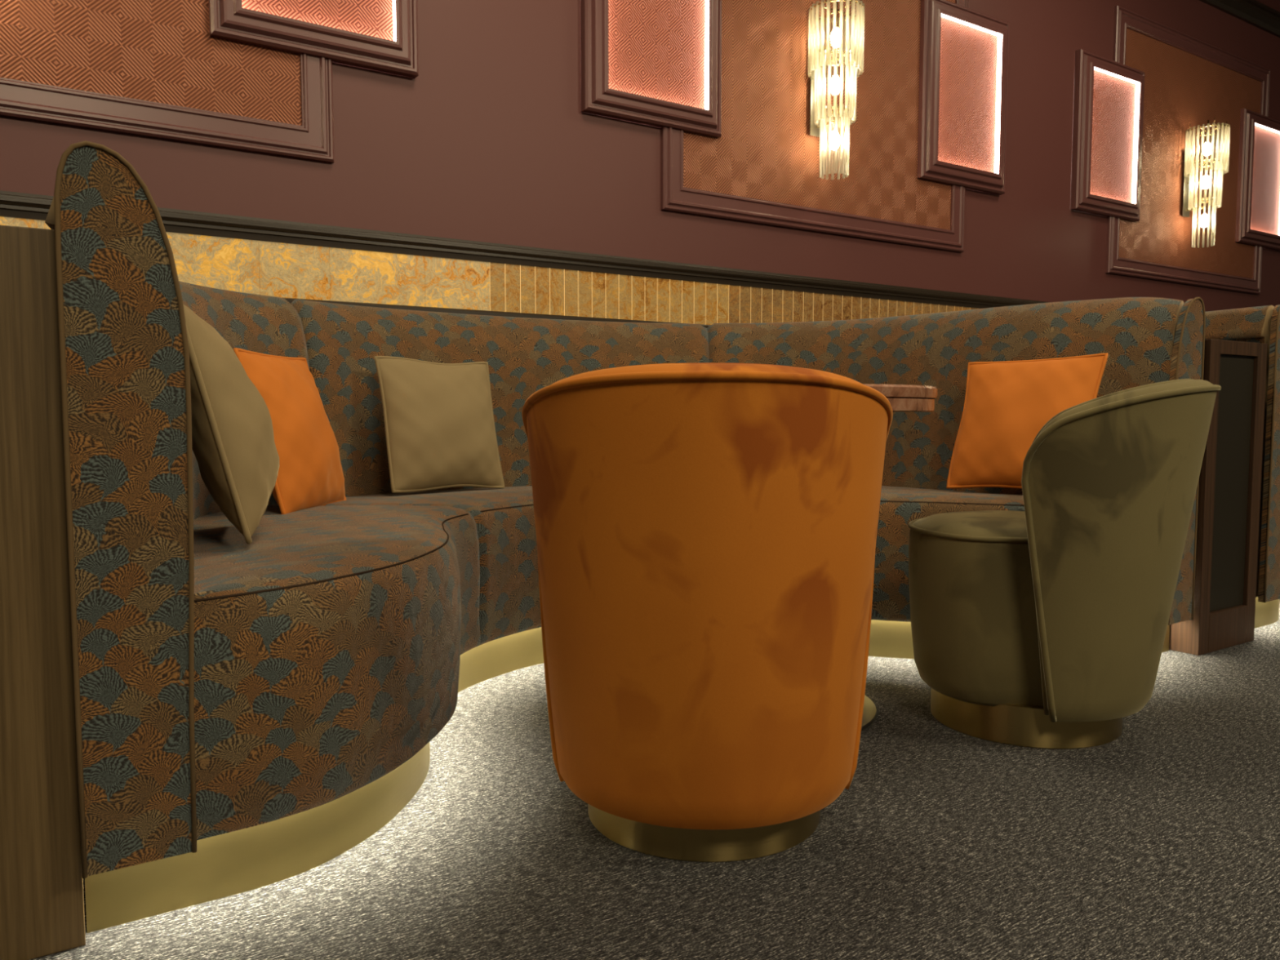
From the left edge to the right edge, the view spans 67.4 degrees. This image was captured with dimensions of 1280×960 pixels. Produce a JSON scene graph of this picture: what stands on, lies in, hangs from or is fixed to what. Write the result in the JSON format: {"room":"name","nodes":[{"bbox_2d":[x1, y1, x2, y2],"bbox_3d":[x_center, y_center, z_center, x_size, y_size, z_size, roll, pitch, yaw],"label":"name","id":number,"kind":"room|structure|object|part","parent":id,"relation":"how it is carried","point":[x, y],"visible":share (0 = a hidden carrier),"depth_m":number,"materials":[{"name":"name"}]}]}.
{"room":"lounge bar","nodes":[
{"label":"lounge bar","id":0,"kind":"room"},
{"bbox_2d":[0,0,1279,311],"bbox_3d":[3.190,-1.442,5.926,18.200,3.440,0.200,-3,5,-34],"label":"wall","id":1,"kind":"structure","parent":0,"point":[491,140],"depth_m":3.50,"materials":[{"name":"red paint"}]},
{"bbox_2d":[0,0,334,163],"bbox_3d":[-1.724,-1.704,2.487,1.814,1.470,0.026,-3,5,-34],"label":"wall panel","id":2,"kind":"object","parent":1,"relation":"attached to","point":[154,68],"visible":1,"depth_m":2.75,"materials":[{"name":"red"}]},
{"bbox_3d":[-1.724,-1.704,2.487,1.814,1.470,0.026,-3,5,-34],"label":"frame","id":3,"kind":"part","parent":2,"relation":"part of","materials":[{"name":"red"}]},
{"bbox_2d":[0,216,489,311],"bbox_3d":[-2.009,-0.611,2.381,3.558,0.175,0.011,-3,5,-34],"label":"stone panel","id":4,"kind":"object","parent":1,"relation":"attached to","point":[271,268],"visible":0.72,"depth_m":3.05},
{"bbox_2d":[208,0,418,78],"bbox_3d":[-0.991,-1.737,2.952,0.632,0.842,0.061,-3,5,-34],"label":"wall panel","id":5,"kind":"object","parent":1,"relation":"attached to","point":[378,35],"visible":1,"depth_m":2.99,"materials":[{"name":"red"}]},
{"bbox_2d":[283,297,711,328],"bbox_3d":[3.255,-0.733,5.879,18.200,0.072,0.034,-3,5,-34],"label":"trim","id":6,"kind":"structure","parent":1,"relation":"attached to","point":[290,300],"depth_m":3.33,"materials":[{"name":"brown metal"}]},
{"bbox_2d":[0,190,1051,308],"bbox_3d":[3.254,-0.972,5.862,18.200,0.067,0.033,-3,5,-34],"label":"trim","id":7,"kind":"structure","parent":1,"relation":"attached to","point":[12,204],"depth_m":3.36,"materials":[{"name":"black wood"}]},
{"bbox_2d":[489,262,728,324],"bbox_3d":[-0.084,-0.702,3.661,1.071,0.175,0.010,-3,5,-34],"label":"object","id":8,"kind":"object","parent":1,"relation":"attached to","point":[513,288],"visible":0.95,"depth_m":3.62,"materials":[{"name":"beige stone"}]},
{"bbox_2d":[580,0,721,137],"bbox_3d":[0.063,-1.786,3.653,0.632,0.842,0.061,-3,5,-34],"label":"framed wall panel","id":9,"kind":"object","parent":1,"relation":"attached to","point":[655,63],"visible":1,"depth_m":3.66,"materials":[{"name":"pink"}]},
{"bbox_2d":[660,0,969,252],"bbox_3d":[0.843,-1.825,4.194,1.814,1.470,0.026,-3,5,-34],"label":"wall panel","id":10,"kind":"object","parent":1,"relation":"attached to","point":[764,166],"visible":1,"depth_m":4.14,"materials":[{"name":"red"}]},
{"bbox_2d":[808,0,864,179],"bbox_3d":[0.824,-1.657,4.046,0.230,0.740,0.229,-3,5,-34],"label":"wall sconce","id":11,"kind":"object","parent":10,"relation":"attached to","point":[818,52],"visible":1,"depth_m":4.04,"materials":[{"name":"glass"}]},
{"bbox_3d":[0.723,-1.848,4.072,0.014,0.267,0.015,-3,5,-34],"label":"glass rod","id":12,"kind":"part","parent":11,"relation":"part of","materials":[{"name":"glass"}]},
{"bbox_3d":[0.717,-1.846,4.047,0.014,0.267,0.015,-3,5,-34],"label":"glass rod","id":13,"kind":"part","parent":11,"relation":"part of","materials":[{"name":"glass"}]},
{"bbox_3d":[0.716,-1.844,4.021,0.014,0.267,0.015,-3,5,-34],"label":"glass rod","id":14,"kind":"part","parent":11,"relation":"part of","materials":[{"name":"glass"}]},
{"bbox_3d":[0.736,-1.849,4.095,0.014,0.267,0.015,-3,5,-34],"label":"glass rod","id":15,"kind":"part","parent":11,"relation":"part of","materials":[{"name":"glass"}]},
{"bbox_3d":[0.722,-1.842,3.996,0.014,0.267,0.015,-3,5,-34],"label":"glass rod","id":16,"kind":"part","parent":11,"relation":"part of","materials":[{"name":"glass"}]},
{"bbox_3d":[0.745,-1.649,4.062,0.014,0.272,0.015,-3,5,-34],"label":"glass rod","id":17,"kind":"part","parent":11,"relation":"part of","materials":[{"name":"glass"}]},
{"bbox_3d":[0.753,-1.851,4.114,0.014,0.267,0.015,-3,5,-34],"label":"glass rod","id":18,"kind":"part","parent":11,"relation":"part of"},
{"bbox_3d":[0.744,-1.647,4.037,0.014,0.272,0.015,-3,5,-34],"label":"glass rod","id":19,"kind":"part","parent":11,"relation":"part of","materials":[{"name":"glass"}]},
{"bbox_3d":[0.754,-1.651,4.086,0.014,0.272,0.015,-3,5,-34],"label":"glass rod","id":20,"kind":"part","parent":11,"relation":"part of","materials":[{"name":"glass"}]},
{"bbox_3d":[0.734,-1.841,3.973,0.014,0.267,0.015,-3,5,-34],"label":"glass rod","id":21,"kind":"part","parent":11,"relation":"part of","materials":[{"name":"glass"}]},
{"bbox_3d":[0.751,-1.645,4.013,0.014,0.272,0.015,-3,5,-34],"label":"glass rod","id":22,"kind":"part","parent":11,"relation":"part of","materials":[{"name":"glass"}]},
{"bbox_3d":[0.769,-1.652,4.105,0.014,0.272,0.015,-3,5,-34],"label":"glass rod","id":23,"kind":"part","parent":11,"relation":"part of","materials":[{"name":"glass"}]},
{"bbox_3d":[0.775,-1.852,4.129,0.014,0.267,0.015,-3,5,-34],"label":"glass rod","id":24,"kind":"part","parent":11,"relation":"part of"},
{"bbox_3d":[0.770,-1.429,4.079,0.012,0.280,0.012,-3,5,-34],"label":"glass rod","id":25,"kind":"part","parent":11,"relation":"part of","materials":[{"name":"glass"}]},
{"bbox_3d":[0.768,-1.427,4.054,0.012,0.280,0.012,-3,5,-34],"label":"glass rod","id":26,"kind":"part","parent":11,"relation":"part of","materials":[{"name":"glass"}]},
{"bbox_3d":[0.751,-1.839,3.953,0.014,0.267,0.015,-3,5,-34],"label":"glass rod","id":27,"kind":"part","parent":11,"relation":"part of","materials":[{"name":"glass"}]},
{"bbox_3d":[0.783,-1.430,4.101,0.012,0.280,0.012,-3,5,-34],"label":"glass rod","id":28,"kind":"part","parent":11,"relation":"part of","materials":[{"name":"glass"}]},
{"bbox_3d":[0.765,-1.644,3.992,0.014,0.272,0.015,-3,5,-34],"label":"glass rod","id":29,"kind":"part","parent":11,"relation":"part of","materials":[{"name":"glass"}]},
{"bbox_3d":[0.790,-1.653,4.119,0.014,0.272,0.015,-3,5,-34],"label":"glass rod","id":30,"kind":"part","parent":11,"relation":"part of","materials":[{"name":"glass"}]},
{"bbox_3d":[0.777,-1.425,4.031,0.012,0.280,0.012,-3,5,-34],"label":"glass rod","id":31,"kind":"part","parent":11,"relation":"part of","materials":[{"name":"glass"}]},
{"bbox_3d":[0.799,-1.852,4.138,0.014,0.267,0.015,-3,5,-34],"label":"glass rod","id":32,"kind":"part","parent":11,"relation":"part of","materials":[{"name":"glass"}]},
{"bbox_3d":[0.804,-1.431,4.114,0.012,0.280,0.012,-3,5,-34],"label":"glass rod","id":33,"kind":"part","parent":11,"relation":"part of","materials":[{"name":"glass"}]},
{"bbox_3d":[0.772,-1.838,3.938,0.014,0.267,0.015,-3,5,-34],"label":"glass rod","id":34,"kind":"part","parent":11,"relation":"part of","materials":[{"name":"glass"}]},
{"bbox_3d":[0.784,-1.643,3.977,0.014,0.272,0.015,-3,5,-34],"label":"glass rod","id":35,"kind":"part","parent":11,"relation":"part of","materials":[{"name":"glass"}]},
{"bbox_3d":[0.814,-1.653,4.126,0.014,0.272,0.015,-3,5,-34],"label":"glass rod","id":36,"kind":"part","parent":11,"relation":"part of","materials":[{"name":"glass"}]},
{"bbox_3d":[0.795,-1.424,4.014,0.012,0.280,0.012,-3,5,-34],"label":"glass rod","id":37,"kind":"part","parent":11,"relation":"part of","materials":[{"name":"glass"}]},
{"bbox_3d":[0.825,-1.853,4.140,0.014,0.267,0.015,-3,5,-34],"label":"glass rod","id":38,"kind":"part","parent":11,"relation":"part of","materials":[{"name":"glass"}]},
{"bbox_3d":[0.828,-1.431,4.118,0.012,0.280,0.012,-3,5,-34],"label":"glass rod","id":39,"kind":"part","parent":11,"relation":"part of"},
{"bbox_3d":[0.796,-1.837,3.928,0.014,0.267,0.015,-3,5,-34],"label":"glass rod","id":40,"kind":"part","parent":11,"relation":"part of","materials":[{"name":"glass"}]},
{"bbox_3d":[0.823,-1.436,4.061,0.046,0.081,0.046,-3,5,-34],"label":"bulb","id":41,"kind":"part","parent":11,"relation":"part of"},
{"bbox_3d":[0.823,-1.742,4.040,0.009,0.570,0.009,-1,4,-11],"label":"stem","id":42,"kind":"part","parent":11,"relation":"part of","materials":[{"name":"gold metal"}]},
{"bbox_3d":[0.808,-1.642,3.968,0.014,0.272,0.015,-3,5,-34],"label":"glass rod","id":43,"kind":"part","parent":11,"relation":"part of","materials":[{"name":"glass"}]},
{"bbox_3d":[0.823,-1.662,4.045,0.046,0.081,0.046,-3,5,-34],"label":"bulb","id":44,"kind":"part","parent":11,"relation":"part of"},
{"bbox_3d":[0.823,-1.857,4.032,0.046,0.081,0.046,-3,5,-34],"label":"bulb","id":45,"kind":"part","parent":11,"relation":"part of","materials":[{"name":"glass"}]},
{"bbox_3d":[0.819,-1.423,4.006,0.012,0.280,0.012,-3,5,-34],"label":"glass rod","id":46,"kind":"part","parent":11,"relation":"part of","materials":[{"name":"glass"}]},
{"bbox_3d":[0.852,-1.431,4.110,0.012,0.280,0.012,-3,5,-34],"label":"glass rod","id":47,"kind":"part","parent":11,"relation":"part of","materials":[{"name":"glass"}]},
{"bbox_3d":[0.822,-1.837,3.925,0.014,0.267,0.015,-3,5,-34],"label":"glass rod","id":48,"kind":"part","parent":11,"relation":"part of","materials":[{"name":"glass"}]},
{"bbox_3d":[0.863,-1.653,4.116,0.014,0.272,0.015,-3,5,-34],"label":"glass rod","id":49,"kind":"part","parent":11,"relation":"part of","materials":[{"name":"glass"}]},
{"bbox_3d":[0.833,-1.642,3.967,0.014,0.272,0.015,-3,5,-34],"label":"glass rod","id":50,"kind":"part","parent":11,"relation":"part of","materials":[{"name":"glass"}]},
{"bbox_3d":[0.844,-1.424,4.010,0.012,0.280,0.012,-3,5,-34],"label":"glass rod","id":51,"kind":"part","parent":11,"relation":"part of","materials":[{"name":"glass"}]},
{"bbox_3d":[0.875,-1.852,4.127,0.014,0.267,0.015,-3,5,-34],"label":"glass rod","id":52,"kind":"part","parent":11,"relation":"part of","materials":[{"name":"glass"}]},
{"bbox_3d":[0.870,-1.430,4.093,0.012,0.280,0.012,-3,5,-34],"label":"glass rod","id":53,"kind":"part","parent":11,"relation":"part of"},
{"bbox_3d":[0.864,-1.425,4.024,0.012,0.280,0.012,-3,5,-34],"label":"glass rod","id":54,"kind":"part","parent":11,"relation":"part of","materials":[{"name":"glass"}]},
{"bbox_3d":[0.882,-1.652,4.101,0.014,0.272,0.015,-3,5,-34],"label":"glass rod","id":55,"kind":"part","parent":11,"relation":"part of","materials":[{"name":"glass"}]},
{"bbox_3d":[0.857,-1.643,3.974,0.014,0.272,0.015,-3,5,-34],"label":"glass rod","id":56,"kind":"part","parent":11,"relation":"part of","materials":[{"name":"glass"}]},
{"bbox_3d":[0.879,-1.428,4.070,0.012,0.280,0.012,-3,5,-34],"label":"glass rod","id":57,"kind":"part","parent":11,"relation":"part of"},
{"bbox_3d":[0.848,-1.837,3.928,0.014,0.267,0.015,-3,5,-34],"label":"glass rod","id":58,"kind":"part","parent":11,"relation":"part of","materials":[{"name":"glass"}]},
{"bbox_3d":[0.877,-1.426,4.045,0.012,0.280,0.012,-3,5,-34],"label":"glass rod","id":59,"kind":"part","parent":11,"relation":"part of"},
{"bbox_3d":[0.896,-1.851,4.112,0.014,0.267,0.015,-3,5,-34],"label":"glass rod","id":60,"kind":"part","parent":11,"relation":"part of","materials":[{"name":"glass"}]},
{"bbox_3d":[0.896,-1.650,4.080,0.014,0.272,0.015,-3,5,-34],"label":"glass rod","id":61,"kind":"part","parent":11,"relation":"part of","materials":[{"name":"glass"}]},
{"bbox_3d":[0.878,-1.644,3.988,0.014,0.272,0.015,-3,5,-34],"label":"glass rod","id":62,"kind":"part","parent":11,"relation":"part of","materials":[{"name":"glass"}]},
{"bbox_3d":[0.872,-1.838,3.936,0.014,0.267,0.015,-3,5,-34],"label":"glass rod","id":63,"kind":"part","parent":11,"relation":"part of","materials":[{"name":"glass"}]},
{"bbox_3d":[0.903,-1.649,4.056,0.014,0.272,0.015,-3,5,-34],"label":"glass rod","id":64,"kind":"part","parent":11,"relation":"part of","materials":[{"name":"glass"}]},
{"bbox_3d":[0.893,-1.645,4.008,0.014,0.272,0.015,-3,5,-34],"label":"glass rod","id":65,"kind":"part","parent":11,"relation":"part of","materials":[{"name":"glass"}]},
{"bbox_3d":[0.913,-1.849,4.092,0.014,0.267,0.015,-3,5,-34],"label":"glass rod","id":66,"kind":"part","parent":11,"relation":"part of","materials":[{"name":"glass"}]},
{"bbox_3d":[0.902,-1.647,4.031,0.014,0.272,0.015,-3,5,-34],"label":"glass rod","id":67,"kind":"part","parent":11,"relation":"part of","materials":[{"name":"glass"}]},
{"bbox_3d":[0.894,-1.839,3.951,0.014,0.267,0.015,-3,5,-34],"label":"glass rod","id":68,"kind":"part","parent":11,"relation":"part of","materials":[{"name":"glass"}]},
{"bbox_3d":[0.925,-1.847,4.069,0.014,0.267,0.015,-3,5,-34],"label":"glass rod","id":69,"kind":"part","parent":11,"relation":"part of","materials":[{"name":"glass"}]},
{"bbox_3d":[0.911,-1.841,3.970,0.014,0.267,0.015,-3,5,-34],"label":"glass rod","id":70,"kind":"part","parent":11,"relation":"part of","materials":[{"name":"glass"}]},
{"bbox_3d":[0.931,-1.846,4.044,0.014,0.267,0.015,-3,5,-34],"label":"glass rod","id":71,"kind":"part","parent":11,"relation":"part of","materials":[{"name":"glass"}]},
{"bbox_3d":[0.924,-1.842,3.993,0.014,0.267,0.015,-3,5,-34],"label":"glass rod","id":72,"kind":"part","parent":11,"relation":"part of","materials":[{"name":"glass"}]},
{"bbox_3d":[0.931,-1.844,4.018,0.014,0.267,0.015,-3,5,-34],"label":"glass rod","id":73,"kind":"part","parent":11,"relation":"part of","materials":[{"name":"glass"}]},
{"bbox_2d":[728,284,977,323],"bbox_3d":[4.767,-0.930,6.888,10.591,0.175,0.010,-3,5,-34],"label":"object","id":74,"kind":"object","parent":1,"relation":"attached to","point":[746,304],"visible":0.14,"depth_m":4.20,"materials":[{"name":"brown stone"}]},
{"bbox_2d":[917,0,1008,195],"bbox_3d":[1.585,-1.858,4.666,0.632,0.842,0.061,-3,5,-34],"label":"framed wall panel","id":75,"kind":"object","parent":1,"relation":"attached to","point":[963,60],"visible":1,"depth_m":4.65,"materials":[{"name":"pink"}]},
{"bbox_2d":[1070,48,1145,222],"bbox_3d":[2.629,-1.907,5.360,0.632,0.842,0.061,-3,5,-34],"label":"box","id":76,"kind":"object","parent":1,"relation":"attached to","point":[1109,95],"visible":1,"depth_m":5.34,"materials":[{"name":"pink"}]},
{"bbox_2d":[1105,4,1270,294],"bbox_3d":[3.409,-1.946,5.901,1.814,1.470,0.026,-3,5,-34],"label":"wall panel","id":77,"kind":"object","parent":1,"relation":"attached to","point":[1188,79],"visible":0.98,"depth_m":5.83,"materials":[{"name":"red"}]},
{"bbox_2d":[1182,117,1230,247],"bbox_3d":[3.390,-1.778,5.753,0.230,0.740,0.229,-3,5,-34],"label":"wall sconce","id":78,"kind":"object","parent":77,"relation":"attached to","point":[1188,166],"visible":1,"depth_m":5.75,"materials":[{"name":"glass"}]},
{"bbox_3d":[3.290,-1.969,5.780,0.014,0.267,0.015,-3,5,-34],"label":"glass rod","id":79,"kind":"part","parent":78,"relation":"part of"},
{"bbox_3d":[3.283,-1.967,5.755,0.014,0.267,0.015,-3,5,-34],"label":"glass rod","id":80,"kind":"part","parent":78,"relation":"part of","materials":[{"name":"glass"}]},
{"bbox_3d":[3.320,-1.772,5.793,0.014,0.272,0.015,-3,5,-34],"label":"glass rod","id":81,"kind":"part","parent":78,"relation":"part of","materials":[{"name":"glass"}]},
{"bbox_3d":[3.283,-1.965,5.729,0.014,0.267,0.015,-3,5,-34],"label":"glass rod","id":82,"kind":"part","parent":78,"relation":"part of","materials":[{"name":"glass"}]},
{"bbox_3d":[3.312,-1.770,5.770,0.014,0.272,0.015,-3,5,-34],"label":"glass rod","id":83,"kind":"part","parent":78,"relation":"part of","materials":[{"name":"glass"}]},
{"bbox_3d":[3.311,-1.768,5.745,0.014,0.272,0.015,-3,5,-34],"label":"glass rod","id":84,"kind":"part","parent":78,"relation":"part of","materials":[{"name":"glass"}]},
{"bbox_3d":[3.289,-1.963,5.703,0.014,0.267,0.015,-3,5,-34],"label":"glass rod","id":85,"kind":"part","parent":78,"relation":"part of","materials":[{"name":"glass"}]},
{"bbox_3d":[3.317,-1.766,5.721,0.014,0.272,0.015,-3,5,-34],"label":"glass rod","id":86,"kind":"part","parent":78,"relation":"part of","materials":[{"name":"glass"}]},
{"bbox_3d":[3.392,-1.973,5.848,0.014,0.267,0.015,-3,5,-34],"label":"glass rod","id":87,"kind":"part","parent":78,"relation":"part of","materials":[{"name":"glass"}]},
{"bbox_3d":[3.300,-1.962,5.680,0.014,0.267,0.015,-3,5,-34],"label":"glass rod","id":88,"kind":"part","parent":78,"relation":"part of","materials":[{"name":"glass"}]},
{"bbox_3d":[3.317,-1.960,5.660,0.014,0.267,0.015,-3,5,-34],"label":"glass rod","id":89,"kind":"part","parent":78,"relation":"part of","materials":[{"name":"glass"}]},
{"bbox_3d":[3.390,-1.557,5.769,0.046,0.081,0.046,-3,5,-34],"label":"bulb","id":90,"kind":"part","parent":78,"relation":"part of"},
{"bbox_3d":[3.351,-1.764,5.684,0.014,0.272,0.015,-3,5,-34],"label":"glass rod","id":91,"kind":"part","parent":78,"relation":"part of","materials":[{"name":"glass"}]},
{"bbox_3d":[3.390,-1.783,5.753,0.046,0.081,0.046,-3,5,-34],"label":"bulb","id":92,"kind":"part","parent":78,"relation":"part of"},
{"bbox_3d":[3.390,-1.863,5.747,0.009,0.570,0.009,-1,4,-11],"label":"stem","id":93,"kind":"part","parent":78,"relation":"part of","materials":[{"name":"gold metal"}]},
{"bbox_3d":[3.390,-1.978,5.739,0.046,0.081,0.046,-3,5,-34],"label":"bulb","id":94,"kind":"part","parent":78,"relation":"part of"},
{"bbox_3d":[3.338,-1.959,5.645,0.014,0.267,0.015,-3,5,-34],"label":"glass rod","id":95,"kind":"part","parent":78,"relation":"part of","materials":[{"name":"glass"}]},
{"bbox_3d":[3.374,-1.763,5.676,0.014,0.272,0.015,-3,5,-34],"label":"glass rod","id":96,"kind":"part","parent":78,"relation":"part of","materials":[{"name":"glass"}]},
{"bbox_3d":[3.363,-1.958,5.636,0.014,0.267,0.015,-3,5,-34],"label":"glass rod","id":97,"kind":"part","parent":78,"relation":"part of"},
{"bbox_3d":[3.400,-1.763,5.675,0.014,0.272,0.015,-3,5,-34],"label":"glass rod","id":98,"kind":"part","parent":78,"relation":"part of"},
{"bbox_3d":[3.388,-1.958,5.632,0.014,0.267,0.015,-3,5,-34],"label":"glass rod","id":99,"kind":"part","parent":78,"relation":"part of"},
{"bbox_3d":[3.470,-1.770,5.763,0.014,0.272,0.015,-3,5,-34],"label":"glass rod","id":100,"kind":"part","parent":78,"relation":"part of","materials":[{"name":"glass"}]},
{"bbox_3d":[3.424,-1.764,5.681,0.014,0.272,0.015,-3,5,-34],"label":"glass rod","id":101,"kind":"part","parent":78,"relation":"part of","materials":[{"name":"glass"}]},
{"bbox_3d":[3.444,-1.765,5.695,0.014,0.272,0.015,-3,5,-34],"label":"glass rod","id":102,"kind":"part","parent":78,"relation":"part of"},
{"bbox_3d":[3.492,-1.968,5.777,0.014,0.267,0.015,-3,5,-34],"label":"glass rod","id":103,"kind":"part","parent":78,"relation":"part of","materials":[{"name":"glass"}]},
{"bbox_3d":[3.460,-1.766,5.715,0.014,0.272,0.015,-3,5,-34],"label":"glass rod","id":104,"kind":"part","parent":78,"relation":"part of","materials":[{"name":"glass"}]},
{"bbox_3d":[3.439,-1.959,5.644,0.014,0.267,0.015,-3,5,-34],"label":"glass rod","id":105,"kind":"part","parent":78,"relation":"part of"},
{"bbox_3d":[3.497,-1.965,5.725,0.014,0.267,0.015,-3,5,-34],"label":"glass rod","id":106,"kind":"part","parent":78,"relation":"part of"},
{"bbox_3d":[3.461,-1.960,5.658,0.014,0.267,0.015,-3,5,-34],"label":"glass rod","id":107,"kind":"part","parent":78,"relation":"part of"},
{"bbox_3d":[3.478,-1.961,5.677,0.014,0.267,0.015,-3,5,-34],"label":"glass rod","id":108,"kind":"part","parent":78,"relation":"part of","materials":[{"name":"glass"}]},
{"bbox_3d":[3.490,-1.963,5.700,0.014,0.267,0.015,-3,5,-34],"label":"glass rod","id":109,"kind":"part","parent":78,"relation":"part of","materials":[{"name":"glass"}]},
{"bbox_2d":[1199,0,1279,37],"bbox_3d":[3.266,-2.960,5.704,18.200,0.100,0.075,-3,5,-34],"label":"trim","id":110,"kind":"structure","parent":1,"relation":"attached to","point":[1254,12],"depth_m":6.12,"materials":[{"name":"wood"}]},
{"bbox_2d":[1235,108,1279,251],"bbox_3d":[4.142,-1.979,6.367,0.632,0.842,0.061,-3,5,-34],"label":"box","id":111,"kind":"object","parent":1,"relation":"attached to","point":[1258,194],"visible":1,"depth_m":6.32,"materials":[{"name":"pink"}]},
{"bbox_2d":[30,599,1279,959],"bbox_3d":[5.181,0.544,3.073,18.200,0.120,7.380,-3,5,-34],"label":"floor","id":112,"kind":"structure","parent":0,"point":[1160,840],"depth_m":1.49,"materials":[{"name":"carpet"}]},
{"bbox_2d":[0,224,85,959],"bbox_3d":[-0.934,0.150,1.236,0.336,0.927,0.236,-3,5,-34],"label":"divider","id":113,"kind":"object","parent":112,"relation":"on","point":[42,897],"visible":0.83,"depth_m":1.21,"materials":[{"name":"brown wood"}]},
{"bbox_2d":[44,140,1205,933],"bbox_3d":[-0.037,-0.005,2.670,2.779,1.034,1.711,-3,5,-34],"label":"banquette","id":114,"kind":"object","parent":112,"relation":"on","point":[247,717],"visible":0.69,"depth_m":1.47,"materials":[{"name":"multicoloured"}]},
{"bbox_3d":[-0.658,0.044,1.243,0.140,0.924,0.018,-3,5,-34],"label":"panel","id":115,"kind":"part","parent":114,"relation":"part of","materials":[{"name":"fabric"}]},
{"bbox_3d":[-0.954,-0.016,2.022,0.350,0.916,1.655,-1,4,-13],"label":"backrest","id":116,"kind":"part","parent":114,"relation":"part of","materials":[{"name":"fabric"}]},
{"bbox_2d":[183,304,279,544],"bbox_3d":[-0.804,-0.115,1.869,0.186,0.431,0.441,-2,4,-25],"label":"cushion","id":117,"kind":"object","parent":114,"relation":"on","point":[233,446],"visible":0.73,"depth_m":1.70,"materials":[{"name":"fabric"}]},
{"bbox_2d":[233,347,346,514],"bbox_3d":[-0.885,-0.124,2.473,0.169,0.404,0.432,0,4,-3],"label":"cushion","id":118,"kind":"object","parent":114,"relation":"on","point":[310,474],"visible":0.79,"depth_m":2.37,"materials":[{"name":"fabric"}]},
{"bbox_3d":[-0.606,0.265,2.047,0.659,0.353,1.385,-2,4,-25],"label":"seat","id":119,"kind":"part","parent":114,"relation":"part of","materials":[{"name":"fabric"}]},
{"bbox_3d":[-0.277,0.204,2.906,1.633,0.353,0.843,-3,5,-34],"label":"seat","id":120,"kind":"part","parent":114,"relation":"part of","materials":[{"name":"fabric"}]},
{"bbox_2d":[373,355,504,493],"bbox_3d":[-0.606,-0.170,2.951,0.410,0.410,0.157,-4,6,-43],"label":"cushion","id":121,"kind":"object","parent":114,"relation":"on","point":[439,423],"visible":1,"depth_m":2.88,"materials":[{"name":"fabric"}]},
{"bbox_3d":[-0.411,-0.104,3.275,1.538,0.916,0.280,-3,5,-34],"label":"backrest","id":122,"kind":"part","parent":114,"relation":"part of","materials":[{"name":"fabric"}]},
{"bbox_3d":[0.920,-0.104,3.244,1.594,0.919,0.293,3,5,37],"label":"backrest","id":123,"kind":"part","parent":114,"relation":"part of","materials":[{"name":"fabric"}]},
{"bbox_3d":[0.690,0.200,2.954,0.753,0.353,1.499,-4,6,-44],"label":"seat","id":124,"kind":"part","parent":114,"relation":"part of","materials":[{"name":"fabric"}]},
{"bbox_2d":[946,353,1108,488],"bbox_3d":[1.097,-0.162,2.757,0.180,0.390,0.416,-4,6,-43],"label":"cushion","id":125,"kind":"object","parent":114,"relation":"on","point":[1007,403],"visible":0.72,"depth_m":2.74,"materials":[{"name":"fabric"}]},
{"bbox_3d":[1.521,-0.051,2.693,0.140,0.910,0.018,-3,5,-34],"label":"panel","id":126,"kind":"part","parent":114,"relation":"part of","materials":[{"name":"fabric"}]},
{"bbox_2d":[521,362,893,862],"bbox_3d":[0.108,0.202,1.620,0.601,0.768,0.624,0,4,4],"label":"tub chair","id":127,"kind":"object","parent":112,"relation":"on","point":[706,532],"visible":1,"depth_m":1.40,"materials":[{"name":"orange fabric"}]},
{"bbox_2d":[861,383,937,731],"bbox_3d":[0.280,0.162,2.265,0.792,0.756,0.792,-3,5,-34],"label":"round table","id":128,"kind":"object","parent":112,"relation":"on","point":[901,397],"visible":0.13,"depth_m":1.98,"materials":[{"name":"wood"}]},
{"bbox_2d":[908,378,1221,749],"bbox_3d":[0.922,0.164,2.150,0.624,0.768,0.601,2,5,26],"label":"tub chair","id":129,"kind":"object","parent":112,"relation":"on","point":[1043,625],"visible":1,"depth_m":1.93,"materials":[{"name":"green fabric"}]},
{"bbox_3d":[0.855,0.275,2.192,0.468,0.393,0.474,2,5,26],"label":"seat","id":130,"kind":"part","parent":129,"relation":"part of","materials":[{"name":"green fabric"}]},
{"bbox_2d":[1168,338,1267,655],"bbox_3d":[1.682,0.041,2.923,0.336,0.905,0.236,-3,5,-34],"label":"divider","id":131,"kind":"object","parent":112,"relation":"on","point":[1229,488],"visible":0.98,"depth_m":2.83,"materials":[{"name":"brown wood"}]},
{"bbox_3d":[1.742,0.442,2.860,0.225,0.115,0.018,-3,5,-34],"label":"rail","id":132,"kind":"part","parent":131,"relation":"part of","materials":[{"name":"brown wood"}]},
{"bbox_3d":[1.739,0.010,2.834,0.225,0.749,0.005,-3,5,-34],"label":"inset panel","id":133,"kind":"part","parent":131,"relation":"part of","materials":[{"name":"black"}]},
{"bbox_3d":[1.742,-0.384,2.801,0.225,0.040,0.018,-3,5,-34],"label":"rail","id":134,"kind":"part","parent":131,"relation":"part of","materials":[{"name":"brown wood"}]},
{"bbox_2d":[1204,304,1279,628],"bbox_3d":[2.625,-0.131,4.441,2.779,1.034,1.711,-3,5,-34],"label":"banquette","id":135,"kind":"object","parent":112,"relation":"on","point":[1260,324],"visible":0.13,"depth_m":3.00,"materials":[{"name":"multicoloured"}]},
{"bbox_3d":[2.004,-0.081,3.014,0.140,0.924,0.018,-3,5,-34],"label":"panel","id":136,"kind":"part","parent":135,"relation":"part of","materials":[{"name":"wood"}]}
]}

